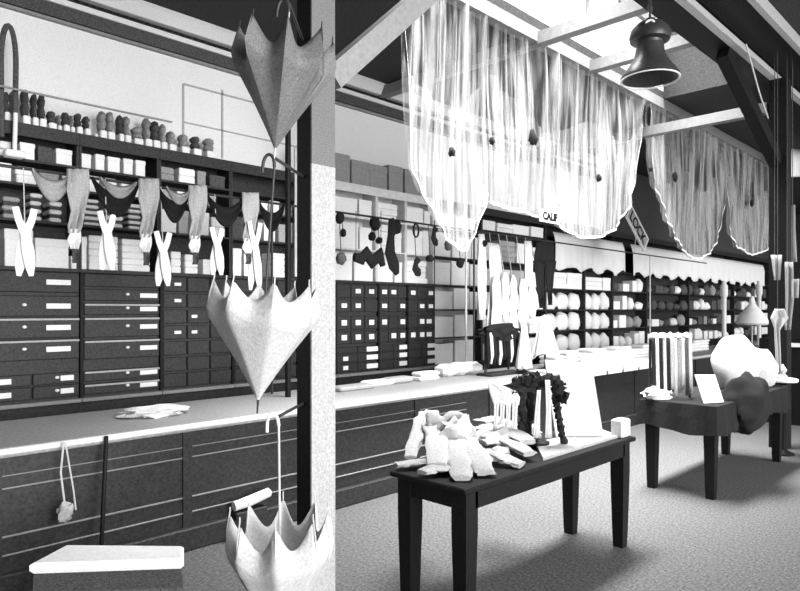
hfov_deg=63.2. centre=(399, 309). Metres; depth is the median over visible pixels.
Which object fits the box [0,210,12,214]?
linens
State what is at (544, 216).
sign
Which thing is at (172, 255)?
storage box
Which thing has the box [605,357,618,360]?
folded cloth
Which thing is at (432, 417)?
shirt
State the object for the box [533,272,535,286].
storage box
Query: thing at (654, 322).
storage box
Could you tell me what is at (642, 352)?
folded cloth
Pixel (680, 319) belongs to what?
cloth bundle
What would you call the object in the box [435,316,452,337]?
storage box
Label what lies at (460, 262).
drawstring bag
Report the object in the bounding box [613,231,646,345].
shelving unit
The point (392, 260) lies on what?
stocking
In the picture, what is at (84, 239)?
storage box
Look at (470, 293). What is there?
storage box
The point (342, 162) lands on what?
storage box
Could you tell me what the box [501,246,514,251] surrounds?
storage box
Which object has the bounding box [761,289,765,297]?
storage box
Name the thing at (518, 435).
glove
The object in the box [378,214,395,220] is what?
storage box
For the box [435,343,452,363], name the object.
storage box
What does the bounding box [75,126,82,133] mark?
storage box
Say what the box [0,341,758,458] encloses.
countertop
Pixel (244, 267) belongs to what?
storage box
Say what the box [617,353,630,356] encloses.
folded cloth
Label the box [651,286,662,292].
storage box
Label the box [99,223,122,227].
linens
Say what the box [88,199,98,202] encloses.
linens
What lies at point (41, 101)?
wig
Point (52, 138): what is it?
shelving unit
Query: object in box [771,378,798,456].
stool
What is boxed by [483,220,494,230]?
storage box
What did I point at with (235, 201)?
storage box
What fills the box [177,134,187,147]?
bonnet
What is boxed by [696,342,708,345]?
folded cloth
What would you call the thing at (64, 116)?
bonnet
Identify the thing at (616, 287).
cloth bundle
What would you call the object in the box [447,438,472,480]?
glove
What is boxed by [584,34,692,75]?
tie beam
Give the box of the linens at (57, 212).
[42,210,61,215]
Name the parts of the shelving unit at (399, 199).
panel, panel, shelf, panel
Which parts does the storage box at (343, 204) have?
lid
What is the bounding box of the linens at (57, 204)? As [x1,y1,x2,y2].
[42,201,61,207]
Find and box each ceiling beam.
[444,0,767,167]
[634,0,799,125]
[675,0,799,104]
[747,0,799,54]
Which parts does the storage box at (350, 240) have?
lid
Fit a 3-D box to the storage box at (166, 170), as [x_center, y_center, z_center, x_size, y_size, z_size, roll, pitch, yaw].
[-2.429,-1.404,6.625,0.240,0.068,0.146,0,0,45]
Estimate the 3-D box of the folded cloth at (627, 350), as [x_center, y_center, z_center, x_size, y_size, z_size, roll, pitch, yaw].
[3.547,0.673,10.618,0.266,0.052,0.533,0,0,45]
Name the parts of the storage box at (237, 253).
lid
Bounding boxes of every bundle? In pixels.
[547,293,555,308]
[547,313,555,330]
[555,292,567,308]
[555,312,567,329]
[555,334,567,349]
[567,293,579,308]
[567,312,579,329]
[567,333,579,349]
[586,293,591,308]
[586,311,591,328]
[586,332,591,347]
[590,293,599,308]
[590,312,599,328]
[590,332,599,347]
[598,292,608,308]
[598,332,608,347]
[599,313,608,327]
[614,281,618,290]
[619,336,625,345]
[623,336,631,345]
[626,297,633,309]
[626,316,633,326]
[632,316,640,326]
[633,302,642,309]
[635,279,642,291]
[648,300,656,309]
[656,301,664,309]
[661,318,669,325]
[663,286,668,292]
[665,301,672,309]
[667,284,674,293]
[669,318,677,324]
[672,303,679,309]
[674,286,680,293]
[675,314,684,324]
[678,284,687,293]
[678,300,687,309]
[692,287,700,294]
[693,301,699,309]
[697,299,704,309]
[697,328,701,338]
[702,285,709,294]
[704,302,710,309]
[709,285,715,294]
[712,316,720,323]
[721,371,771,434]
[735,301,740,309]
[738,288,746,296]
[738,327,743,334]
[745,326,753,334]
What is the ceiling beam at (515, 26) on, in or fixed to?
attached to the ceiling
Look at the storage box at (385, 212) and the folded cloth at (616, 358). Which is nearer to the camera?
the storage box at (385, 212)
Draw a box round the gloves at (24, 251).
[12,168,37,275]
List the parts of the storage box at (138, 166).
lid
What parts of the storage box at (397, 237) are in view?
lid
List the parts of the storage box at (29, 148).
lid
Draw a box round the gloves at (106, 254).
[97,179,115,269]
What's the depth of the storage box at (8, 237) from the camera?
5.51 m
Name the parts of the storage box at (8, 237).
lid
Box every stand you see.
[29,545,183,590]
[502,383,565,445]
[515,325,532,373]
[531,315,560,368]
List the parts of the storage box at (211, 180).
lid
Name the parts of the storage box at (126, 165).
lid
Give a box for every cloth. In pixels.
[115,404,189,418]
[335,383,374,391]
[360,378,393,385]
[383,375,412,383]
[411,375,438,380]
[412,370,438,376]
[434,364,457,376]
[451,362,468,374]
[464,361,481,373]
[488,446,509,453]
[529,369,545,372]
[539,355,564,359]
[539,359,564,362]
[559,350,578,354]
[561,354,577,358]
[563,358,578,361]
[576,348,605,352]
[577,353,590,357]
[577,360,591,362]
[578,357,592,360]
[579,352,604,355]
[588,363,621,373]
[590,355,604,359]
[591,359,605,362]
[592,366,606,375]
[594,361,637,371]
[602,345,631,349]
[604,354,617,358]
[605,350,618,354]
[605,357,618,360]
[612,359,651,368]
[615,349,630,353]
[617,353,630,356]
[628,343,648,347]
[629,357,648,359]
[630,348,643,351]
[630,351,644,355]
[630,355,644,357]
[692,339,709,342]
[694,345,708,348]
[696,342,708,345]
[696,347,708,350]
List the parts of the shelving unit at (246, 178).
panel, shelf, shelf, shelf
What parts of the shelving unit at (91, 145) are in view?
panel, panel, shelf, shelf, shelf, panel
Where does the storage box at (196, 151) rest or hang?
on the shelving unit at (179, 242)
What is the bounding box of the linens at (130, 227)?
[122,226,139,228]
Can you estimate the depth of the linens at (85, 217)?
5.99 m
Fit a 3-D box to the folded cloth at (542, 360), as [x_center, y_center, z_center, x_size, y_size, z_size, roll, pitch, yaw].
[2.154,0.728,9.216,0.266,0.052,0.263,0,0,45]
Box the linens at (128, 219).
[121,218,138,221]
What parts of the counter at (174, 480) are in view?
moulding, moulding, moulding, moulding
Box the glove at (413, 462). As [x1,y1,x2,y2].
[394,458,425,467]
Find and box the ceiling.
[144,0,799,216]
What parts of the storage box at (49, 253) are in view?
lid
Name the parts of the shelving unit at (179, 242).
panel, shelf, panel, shelf, shelf, panel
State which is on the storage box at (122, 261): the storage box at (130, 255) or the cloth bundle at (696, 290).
the storage box at (130, 255)
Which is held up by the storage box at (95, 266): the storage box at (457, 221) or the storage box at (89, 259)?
the storage box at (89, 259)
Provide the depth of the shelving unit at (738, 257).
20.10 m
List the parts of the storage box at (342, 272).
lid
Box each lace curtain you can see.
[403,0,487,251]
[481,23,559,217]
[552,55,643,238]
[645,103,726,259]
[725,145,768,255]
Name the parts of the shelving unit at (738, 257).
panel, panel, panel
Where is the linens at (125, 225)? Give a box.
[123,224,138,226]
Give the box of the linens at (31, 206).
[25,205,39,209]
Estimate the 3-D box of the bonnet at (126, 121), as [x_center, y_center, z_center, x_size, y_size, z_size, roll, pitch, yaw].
[-2.658,-1.779,6.289,0.169,0.180,0.062,0,0,45]
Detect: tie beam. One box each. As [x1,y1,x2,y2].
[378,0,648,98]
[503,102,768,164]
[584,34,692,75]
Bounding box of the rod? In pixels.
[0,164,706,393]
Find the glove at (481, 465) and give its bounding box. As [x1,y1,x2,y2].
[465,436,495,475]
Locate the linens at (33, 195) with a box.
[23,193,41,199]
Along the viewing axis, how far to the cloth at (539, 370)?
8.43 m
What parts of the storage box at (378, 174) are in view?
lid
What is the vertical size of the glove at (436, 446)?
0.181 m
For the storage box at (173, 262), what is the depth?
6.56 m
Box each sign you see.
[539,46,559,224]
[625,206,648,252]
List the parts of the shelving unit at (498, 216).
panel, shelf, shelf, panel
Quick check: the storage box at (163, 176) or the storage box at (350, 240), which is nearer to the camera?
the storage box at (163, 176)
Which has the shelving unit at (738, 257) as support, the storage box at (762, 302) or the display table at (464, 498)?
the storage box at (762, 302)
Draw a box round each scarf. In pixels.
[66,169,89,262]
[138,178,159,264]
[188,185,207,264]
[242,192,258,263]
[477,234,486,319]
[486,245,503,325]
[524,241,535,324]
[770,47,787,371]
[771,55,781,279]
[784,262,793,329]
[791,205,796,261]
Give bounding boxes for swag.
[31,168,72,201]
[91,176,138,216]
[99,177,136,198]
[159,186,187,222]
[165,186,190,204]
[207,193,241,226]
[259,200,284,231]
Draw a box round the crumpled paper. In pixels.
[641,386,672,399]
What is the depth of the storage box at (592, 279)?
12.71 m
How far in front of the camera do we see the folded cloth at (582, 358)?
9.61 m
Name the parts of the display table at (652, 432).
leg, leg, leg, leg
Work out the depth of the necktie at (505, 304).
8.78 m
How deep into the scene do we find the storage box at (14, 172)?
5.62 m
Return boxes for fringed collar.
[488,383,519,430]
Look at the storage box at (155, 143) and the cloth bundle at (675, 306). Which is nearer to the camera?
the storage box at (155, 143)
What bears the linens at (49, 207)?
on the linens at (57, 212)
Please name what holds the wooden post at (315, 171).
on the floor
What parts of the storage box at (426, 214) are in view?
lid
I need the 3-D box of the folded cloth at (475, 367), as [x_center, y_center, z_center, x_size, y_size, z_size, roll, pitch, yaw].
[0.900,0.736,8.295,0.228,0.147,0.291,0,0,45]
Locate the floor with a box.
[181,422,799,590]
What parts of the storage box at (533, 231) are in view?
lid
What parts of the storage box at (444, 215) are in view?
lid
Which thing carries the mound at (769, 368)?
on the tablecloth
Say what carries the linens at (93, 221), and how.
on the linens at (85, 223)
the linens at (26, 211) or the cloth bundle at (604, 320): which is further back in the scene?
the cloth bundle at (604, 320)
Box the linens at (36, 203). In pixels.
[23,201,40,206]
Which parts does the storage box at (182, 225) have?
lid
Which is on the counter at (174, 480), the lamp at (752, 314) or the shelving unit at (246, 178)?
the lamp at (752, 314)
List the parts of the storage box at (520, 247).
lid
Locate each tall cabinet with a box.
[0,266,81,420]
[79,269,161,412]
[158,273,234,403]
[230,276,296,396]
[295,280,337,389]
[335,280,380,384]
[376,282,409,378]
[405,283,435,375]
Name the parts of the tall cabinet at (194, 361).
drawer, drawer, drawer, drawer, drawer, drawer, drawer, drawer, drawer, drawer, drawer, drawer, drawer, drawer, drawer, drawer, drawer, drawer, drawer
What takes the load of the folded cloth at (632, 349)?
on the folded cloth at (642, 352)
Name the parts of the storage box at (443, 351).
lid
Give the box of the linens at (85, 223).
[83,222,99,225]
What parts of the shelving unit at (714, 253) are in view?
panel, shelf, shelf, shelf, panel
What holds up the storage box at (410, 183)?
on the shelving unit at (416, 201)
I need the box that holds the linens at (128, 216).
[122,215,140,218]
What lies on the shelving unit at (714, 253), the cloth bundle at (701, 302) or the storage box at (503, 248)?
the cloth bundle at (701, 302)
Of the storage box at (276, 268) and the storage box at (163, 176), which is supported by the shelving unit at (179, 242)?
the storage box at (163, 176)
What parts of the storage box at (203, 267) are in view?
lid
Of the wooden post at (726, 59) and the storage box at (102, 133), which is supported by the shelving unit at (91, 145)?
the storage box at (102, 133)
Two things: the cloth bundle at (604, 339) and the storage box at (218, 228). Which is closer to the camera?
the storage box at (218, 228)
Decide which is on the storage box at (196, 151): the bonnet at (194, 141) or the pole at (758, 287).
the bonnet at (194, 141)
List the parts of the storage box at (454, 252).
lid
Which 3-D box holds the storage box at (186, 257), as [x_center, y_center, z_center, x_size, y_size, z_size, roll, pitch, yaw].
[-2.212,-0.536,6.749,0.200,0.066,0.143,0,0,45]
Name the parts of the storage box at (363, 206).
lid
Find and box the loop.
[412,222,418,237]
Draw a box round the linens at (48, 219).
[42,218,60,221]
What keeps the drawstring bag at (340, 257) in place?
hanging from the rod
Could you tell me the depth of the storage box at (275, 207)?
7.44 m
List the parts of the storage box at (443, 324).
lid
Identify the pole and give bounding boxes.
[285,129,290,396]
[720,281,727,338]
[753,281,762,344]
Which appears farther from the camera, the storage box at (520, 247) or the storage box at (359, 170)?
the storage box at (520, 247)
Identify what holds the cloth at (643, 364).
on the counter at (174, 480)
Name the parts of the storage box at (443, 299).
lid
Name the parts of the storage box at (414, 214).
lid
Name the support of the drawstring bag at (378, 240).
hanging from the rod
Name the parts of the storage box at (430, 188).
lid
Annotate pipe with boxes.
[0,23,25,159]
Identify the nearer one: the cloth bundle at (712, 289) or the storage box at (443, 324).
the storage box at (443, 324)
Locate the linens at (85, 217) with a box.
[84,216,97,220]
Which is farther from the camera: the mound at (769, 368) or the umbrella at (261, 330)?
the mound at (769, 368)
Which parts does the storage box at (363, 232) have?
lid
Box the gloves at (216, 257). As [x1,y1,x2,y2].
[209,194,223,274]
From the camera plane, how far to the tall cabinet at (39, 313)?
5.65 m
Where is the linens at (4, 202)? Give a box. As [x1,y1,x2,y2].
[0,201,17,205]
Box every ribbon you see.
[533,390,540,437]
[545,380,551,437]
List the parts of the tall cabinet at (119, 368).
drawer, drawer, drawer, drawer, drawer, drawer, drawer, pull rail, pull rail, pull rail, pull rail, pull rail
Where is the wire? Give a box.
[0,85,171,122]
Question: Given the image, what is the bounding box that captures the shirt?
[425,410,466,425]
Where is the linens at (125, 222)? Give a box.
[121,221,140,224]
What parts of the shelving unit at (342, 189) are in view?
panel, shelf, shelf, panel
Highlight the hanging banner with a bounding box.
[791,149,799,176]
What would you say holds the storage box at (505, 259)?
on the shelving unit at (498, 216)
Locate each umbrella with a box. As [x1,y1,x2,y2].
[206,153,319,413]
[225,412,333,590]
[231,0,335,157]
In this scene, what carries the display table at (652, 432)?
on the floor
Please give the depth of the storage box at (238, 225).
7.10 m
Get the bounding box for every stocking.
[385,218,398,275]
[412,228,420,276]
[431,225,437,245]
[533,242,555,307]
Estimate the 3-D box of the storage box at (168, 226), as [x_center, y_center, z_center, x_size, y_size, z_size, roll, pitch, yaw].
[-2.407,-0.894,6.617,0.240,0.228,0.169,0,0,45]
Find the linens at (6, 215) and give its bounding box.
[0,213,13,217]
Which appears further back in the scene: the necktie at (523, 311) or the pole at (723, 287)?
the pole at (723, 287)
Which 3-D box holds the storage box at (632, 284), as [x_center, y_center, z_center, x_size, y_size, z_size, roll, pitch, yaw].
[4.971,-0.510,14.071,0.240,0.240,0.202,0,0,45]
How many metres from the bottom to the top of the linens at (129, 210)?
0.029 m
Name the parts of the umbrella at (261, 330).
crook handle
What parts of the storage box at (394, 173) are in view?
lid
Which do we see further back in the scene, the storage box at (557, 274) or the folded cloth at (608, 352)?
the storage box at (557, 274)
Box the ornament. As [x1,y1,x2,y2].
[777,364,787,378]
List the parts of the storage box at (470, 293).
lid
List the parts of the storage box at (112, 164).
lid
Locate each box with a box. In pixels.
[0,141,10,149]
[0,162,11,180]
[0,228,32,265]
[4,112,9,119]
[11,166,32,176]
[11,174,35,183]
[17,142,34,159]
[18,115,30,123]
[31,117,38,125]
[32,238,68,267]
[34,146,51,162]
[36,172,58,184]
[39,118,46,126]
[47,122,56,128]
[52,148,71,165]
[62,125,69,130]
[68,256,75,268]
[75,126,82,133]
[82,153,90,167]
[82,237,86,268]
[83,128,90,134]
[83,235,117,243]
[86,242,117,250]
[86,249,117,256]
[86,256,117,263]
[86,263,117,269]
[89,176,98,191]
[91,154,104,169]
[96,130,106,137]
[99,178,116,186]
[104,156,119,172]
[107,131,114,139]
[115,134,123,140]
[117,239,139,245]
[117,245,140,252]
[117,252,142,258]
[117,258,149,265]
[117,265,149,271]
[120,158,132,174]
[124,135,130,142]
[131,138,142,144]
[133,160,145,175]
[143,139,151,145]
[152,140,159,147]
[160,142,167,148]
[161,166,173,174]
[161,173,173,180]
[161,189,171,199]
[161,209,175,232]
[168,144,176,150]
[168,251,180,258]
[169,259,180,265]
[171,266,180,272]
[173,168,194,176]
[174,175,194,183]
[176,211,188,233]
[177,146,189,152]
[180,254,192,260]
[180,261,197,267]
[181,267,197,273]
[188,212,208,235]
[190,148,201,155]
[194,171,205,184]
[197,259,209,273]
[202,151,215,157]
[206,175,224,187]
[209,217,223,227]
[209,227,224,236]
[233,199,241,209]
[233,217,243,238]
[233,248,241,275]
[241,251,247,275]
[256,219,274,240]
[259,203,267,212]
[261,253,284,259]
[261,259,284,265]
[262,265,284,271]
[262,271,284,277]
[267,201,278,212]
[275,224,284,241]
[284,223,293,242]
[335,153,349,182]
[335,196,356,216]
[335,221,357,248]
[335,252,351,280]
[350,159,369,185]
[352,260,372,280]
[357,199,371,217]
[358,227,372,249]
[370,163,386,189]
[378,202,396,210]
[378,208,396,216]
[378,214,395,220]
[378,238,386,244]
[378,245,385,250]
[378,261,392,281]
[379,224,387,231]
[379,231,387,238]
[384,165,402,191]
[393,262,401,282]
[394,232,401,252]
[403,169,419,194]
[407,206,422,225]
[407,230,422,254]
[407,260,425,266]
[407,266,425,272]
[407,272,425,277]
[407,278,426,283]
[419,174,435,198]
[422,230,428,254]
[423,211,429,226]
[435,211,454,229]
[435,232,450,256]
[435,262,449,284]
[435,291,451,308]
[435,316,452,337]
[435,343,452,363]
[443,288,468,308]
[443,315,472,336]
[443,339,472,361]
[445,261,468,285]
[450,237,470,258]
[454,216,474,231]
[468,237,477,258]
[469,264,476,285]
[469,292,477,308]
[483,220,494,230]
[486,269,489,284]
[486,292,488,308]
[489,240,514,246]
[495,223,512,229]
[495,228,512,233]
[500,251,515,257]
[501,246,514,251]
[501,257,514,262]
[502,269,509,277]
[510,270,523,286]
[511,224,528,235]
[514,243,523,263]
[527,317,539,332]
[529,226,542,237]
[529,337,534,350]
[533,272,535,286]
[553,283,566,288]
[554,272,566,277]
[554,278,565,283]
[566,273,581,288]
[586,277,601,281]
[586,281,601,285]
[586,286,601,289]
[602,278,610,290]
[611,417,629,437]
[614,296,626,309]
[614,301,619,309]
[614,315,625,327]
[614,336,618,345]
[618,284,628,291]
[622,281,636,291]
[624,333,638,343]
[630,331,643,343]
[648,319,658,325]
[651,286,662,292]
[690,301,693,309]
[690,317,701,323]
[690,329,698,338]
[695,316,706,323]
[702,331,707,338]
[704,301,715,309]
[706,330,717,337]
[708,331,712,338]
[709,300,720,309]
[714,313,721,322]
[726,315,730,322]
[740,301,744,309]
[743,330,748,335]
[744,288,754,296]
[753,326,756,334]
[755,301,764,309]
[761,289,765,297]
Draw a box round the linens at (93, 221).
[83,219,97,222]
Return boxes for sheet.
[536,429,617,460]
[553,232,624,275]
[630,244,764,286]
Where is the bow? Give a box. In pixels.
[352,246,385,268]
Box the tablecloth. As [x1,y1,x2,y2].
[635,385,790,435]
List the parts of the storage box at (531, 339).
lid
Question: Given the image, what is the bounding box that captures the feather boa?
[508,370,569,443]
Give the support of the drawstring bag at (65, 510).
hanging from the counter at (174, 480)
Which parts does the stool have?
seat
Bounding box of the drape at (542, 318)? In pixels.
[539,315,550,320]
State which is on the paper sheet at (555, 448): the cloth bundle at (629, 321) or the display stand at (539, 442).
the display stand at (539, 442)
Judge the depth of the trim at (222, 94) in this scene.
7.22 m
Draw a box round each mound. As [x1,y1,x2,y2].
[711,335,759,388]
[756,348,778,386]
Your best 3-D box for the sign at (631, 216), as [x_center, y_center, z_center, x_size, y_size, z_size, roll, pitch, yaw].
[4.255,-1.456,11.719,0.078,0.844,0.910,0,0,45]
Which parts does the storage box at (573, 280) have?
lid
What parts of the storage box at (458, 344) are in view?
lid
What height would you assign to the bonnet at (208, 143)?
0.139 m
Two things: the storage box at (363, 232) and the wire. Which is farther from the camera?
the storage box at (363, 232)
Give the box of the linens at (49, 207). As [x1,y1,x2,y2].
[43,206,59,211]
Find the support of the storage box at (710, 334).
on the shelving unit at (714, 253)
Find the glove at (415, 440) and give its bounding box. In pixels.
[404,411,425,459]
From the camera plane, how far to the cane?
4.09 m
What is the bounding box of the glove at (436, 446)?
[422,409,448,465]
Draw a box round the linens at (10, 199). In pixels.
[0,196,19,202]
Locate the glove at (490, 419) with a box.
[472,416,531,433]
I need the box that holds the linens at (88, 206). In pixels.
[86,205,98,208]
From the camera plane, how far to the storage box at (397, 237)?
8.88 m
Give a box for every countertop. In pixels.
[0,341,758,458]
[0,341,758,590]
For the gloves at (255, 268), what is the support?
hanging from the rod
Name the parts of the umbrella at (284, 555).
crook handle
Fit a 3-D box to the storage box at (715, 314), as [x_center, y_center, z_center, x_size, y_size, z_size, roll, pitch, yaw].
[8.851,0.234,17.998,0.240,0.273,0.254,0,0,45]
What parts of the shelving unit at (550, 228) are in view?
panel, panel, shelf, shelf, shelf, panel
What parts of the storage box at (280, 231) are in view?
lid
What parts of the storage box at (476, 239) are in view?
lid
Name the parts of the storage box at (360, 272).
lid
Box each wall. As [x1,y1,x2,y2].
[0,7,767,258]
[768,215,799,337]
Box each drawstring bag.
[56,442,76,522]
[335,211,344,223]
[336,224,346,264]
[339,223,345,236]
[368,216,375,240]
[369,216,380,230]
[375,217,382,243]
[395,219,401,233]
[426,224,433,261]
[444,227,451,250]
[452,228,457,241]
[456,228,463,267]
[482,232,487,246]
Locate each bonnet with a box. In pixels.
[4,92,8,112]
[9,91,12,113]
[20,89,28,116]
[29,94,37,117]
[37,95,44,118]
[45,111,54,123]
[55,115,60,125]
[61,112,68,125]
[68,115,73,126]
[73,113,80,127]
[81,116,89,129]
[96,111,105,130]
[105,112,113,131]
[115,115,122,134]
[122,116,129,134]
[130,127,141,138]
[141,118,150,138]
[149,121,158,140]
[157,124,165,141]
[165,131,174,143]
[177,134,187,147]
[189,136,199,148]
[202,138,213,151]
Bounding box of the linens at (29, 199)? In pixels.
[25,197,39,202]
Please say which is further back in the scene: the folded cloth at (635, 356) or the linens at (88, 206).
the folded cloth at (635, 356)
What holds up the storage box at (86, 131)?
on the shelving unit at (91, 145)
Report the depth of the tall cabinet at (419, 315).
9.10 m
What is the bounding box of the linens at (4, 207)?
[0,205,19,210]
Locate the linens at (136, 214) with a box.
[121,213,138,216]
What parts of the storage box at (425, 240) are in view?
lid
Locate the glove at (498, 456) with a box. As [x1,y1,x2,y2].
[486,449,525,468]
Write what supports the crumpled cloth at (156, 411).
on the counter at (174, 480)
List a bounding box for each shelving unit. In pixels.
[0,120,79,268]
[79,133,159,271]
[159,148,231,274]
[231,161,296,277]
[335,180,377,281]
[377,188,406,282]
[406,193,434,283]
[433,199,482,369]
[482,207,546,369]
[546,221,585,347]
[585,227,613,347]
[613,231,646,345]
[647,238,688,342]
[689,245,734,345]
[734,254,768,340]
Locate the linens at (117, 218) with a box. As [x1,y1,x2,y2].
[104,215,122,220]
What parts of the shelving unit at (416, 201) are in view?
panel, panel, shelf, shelf, panel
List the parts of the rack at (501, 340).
frame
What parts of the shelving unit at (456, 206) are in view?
panel, panel, shelf, shelf, shelf, shelf, shelf, panel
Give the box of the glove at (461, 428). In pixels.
[436,414,476,439]
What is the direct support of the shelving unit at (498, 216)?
on the floor
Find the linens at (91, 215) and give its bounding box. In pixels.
[84,214,97,216]
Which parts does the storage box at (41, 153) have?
lid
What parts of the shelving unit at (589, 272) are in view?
panel, panel, shelf, shelf, shelf, shelf, panel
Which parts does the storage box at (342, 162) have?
lid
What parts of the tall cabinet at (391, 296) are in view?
drawer, drawer, drawer, drawer, drawer, drawer, drawer, drawer, drawer, drawer, drawer, drawer, drawer, drawer, drawer, drawer, drawer, drawer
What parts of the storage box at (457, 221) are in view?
lid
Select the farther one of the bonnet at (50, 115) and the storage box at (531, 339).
the storage box at (531, 339)
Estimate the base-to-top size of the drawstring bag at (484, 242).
0.209 m
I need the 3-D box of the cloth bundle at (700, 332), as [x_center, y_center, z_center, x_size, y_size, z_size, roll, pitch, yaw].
[7.697,0.611,16.792,0.217,0.296,0.233,0,0,45]
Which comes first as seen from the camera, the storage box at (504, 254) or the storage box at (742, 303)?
the storage box at (504, 254)
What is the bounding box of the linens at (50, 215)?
[43,214,59,219]
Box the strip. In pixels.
[294,147,296,276]
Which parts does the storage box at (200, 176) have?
lid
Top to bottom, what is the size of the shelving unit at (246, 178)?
1.230 m
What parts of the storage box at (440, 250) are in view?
lid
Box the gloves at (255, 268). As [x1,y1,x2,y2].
[247,221,262,289]
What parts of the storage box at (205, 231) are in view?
lid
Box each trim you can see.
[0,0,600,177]
[0,2,595,179]
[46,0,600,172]
[80,0,608,167]
[182,83,296,157]
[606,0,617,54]
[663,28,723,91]
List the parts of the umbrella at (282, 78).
crook handle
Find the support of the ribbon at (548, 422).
hanging from the display stand at (539, 442)
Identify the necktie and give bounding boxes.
[489,233,501,324]
[498,234,509,321]
[506,235,517,327]
[516,237,528,328]
[525,238,537,317]
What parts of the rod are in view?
rod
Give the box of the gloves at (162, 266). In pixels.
[154,187,171,285]
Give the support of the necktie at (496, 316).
hanging from the rod
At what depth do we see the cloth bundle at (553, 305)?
11.64 m
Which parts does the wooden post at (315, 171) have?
hook arm, hook arm, hook arm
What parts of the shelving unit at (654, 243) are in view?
panel, panel, shelf, shelf, shelf, panel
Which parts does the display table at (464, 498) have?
leg, leg, leg, leg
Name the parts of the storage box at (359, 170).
lid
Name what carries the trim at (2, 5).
attached to the wall at (57, 60)
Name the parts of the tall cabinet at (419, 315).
drawer, drawer, drawer, drawer, drawer, drawer, drawer, drawer, drawer, drawer, drawer, drawer, drawer, drawer, drawer, drawer, drawer, drawer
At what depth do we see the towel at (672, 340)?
6.25 m
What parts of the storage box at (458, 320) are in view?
lid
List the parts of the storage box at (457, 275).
lid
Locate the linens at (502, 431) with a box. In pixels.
[476,426,510,448]
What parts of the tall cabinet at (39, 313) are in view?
drawer, drawer, drawer, pull rail, drawer, pull rail, drawer, drawer, drawer, drawer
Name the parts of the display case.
rail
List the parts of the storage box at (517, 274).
lid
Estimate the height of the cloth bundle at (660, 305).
0.207 m
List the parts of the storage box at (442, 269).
lid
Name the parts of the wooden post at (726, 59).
cord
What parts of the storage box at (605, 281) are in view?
lid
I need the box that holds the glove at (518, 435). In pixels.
[476,423,535,444]
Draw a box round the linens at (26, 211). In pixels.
[23,209,40,214]
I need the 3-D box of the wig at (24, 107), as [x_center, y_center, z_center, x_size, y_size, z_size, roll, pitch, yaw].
[-3.275,-1.804,5.663,0.159,0.226,0.069,0,0,45]
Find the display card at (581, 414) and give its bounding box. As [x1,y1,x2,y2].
[544,360,602,436]
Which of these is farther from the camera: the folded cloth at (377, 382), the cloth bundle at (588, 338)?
the cloth bundle at (588, 338)
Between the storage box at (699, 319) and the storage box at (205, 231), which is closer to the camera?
the storage box at (205, 231)
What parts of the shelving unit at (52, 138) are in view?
shelf, panel, shelf, shelf, panel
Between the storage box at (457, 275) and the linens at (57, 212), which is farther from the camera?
the storage box at (457, 275)
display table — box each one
[390,431,635,590]
[645,413,782,499]
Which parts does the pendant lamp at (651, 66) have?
stem, lamp shade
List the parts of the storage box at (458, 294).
lid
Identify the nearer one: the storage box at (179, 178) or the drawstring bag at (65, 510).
the drawstring bag at (65, 510)
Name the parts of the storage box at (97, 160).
lid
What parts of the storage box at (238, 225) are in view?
lid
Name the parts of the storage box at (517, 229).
lid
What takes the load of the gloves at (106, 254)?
hanging from the rod
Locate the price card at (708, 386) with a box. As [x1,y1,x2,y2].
[694,375,723,402]
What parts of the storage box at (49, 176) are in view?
lid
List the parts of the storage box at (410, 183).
lid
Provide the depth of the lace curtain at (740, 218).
12.34 m
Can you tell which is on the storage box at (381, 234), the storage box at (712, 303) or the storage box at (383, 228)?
the storage box at (383, 228)
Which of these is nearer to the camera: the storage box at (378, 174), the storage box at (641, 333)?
the storage box at (378, 174)
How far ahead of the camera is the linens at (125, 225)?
6.30 m
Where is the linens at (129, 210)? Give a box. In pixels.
[126,209,140,213]
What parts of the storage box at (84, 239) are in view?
lid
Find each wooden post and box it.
[275,0,437,590]
[715,44,790,448]
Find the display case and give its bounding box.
[759,337,799,425]
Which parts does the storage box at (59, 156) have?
lid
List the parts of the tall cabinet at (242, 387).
drawer, drawer, drawer, drawer, drawer, drawer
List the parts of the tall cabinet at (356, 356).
drawer, drawer, drawer, drawer, drawer, drawer, drawer, drawer, drawer, drawer, drawer, drawer, drawer, drawer, drawer, drawer, drawer, drawer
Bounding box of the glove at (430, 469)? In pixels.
[417,464,449,474]
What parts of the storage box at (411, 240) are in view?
lid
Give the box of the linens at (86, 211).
[85,210,96,214]
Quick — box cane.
[99,436,108,544]
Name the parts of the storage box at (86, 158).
lid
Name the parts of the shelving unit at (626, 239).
panel, panel, shelf, shelf, shelf, panel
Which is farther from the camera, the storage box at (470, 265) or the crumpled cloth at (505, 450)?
the storage box at (470, 265)
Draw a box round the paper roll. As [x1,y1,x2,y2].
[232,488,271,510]
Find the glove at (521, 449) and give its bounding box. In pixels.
[478,436,536,456]
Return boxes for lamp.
[620,0,680,89]
[735,296,768,344]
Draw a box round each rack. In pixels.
[475,323,520,376]
[648,332,692,397]
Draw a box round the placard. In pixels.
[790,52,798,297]
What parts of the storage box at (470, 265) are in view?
lid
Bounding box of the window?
[505,0,662,90]
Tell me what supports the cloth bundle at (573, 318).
on the shelving unit at (550, 228)
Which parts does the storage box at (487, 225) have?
lid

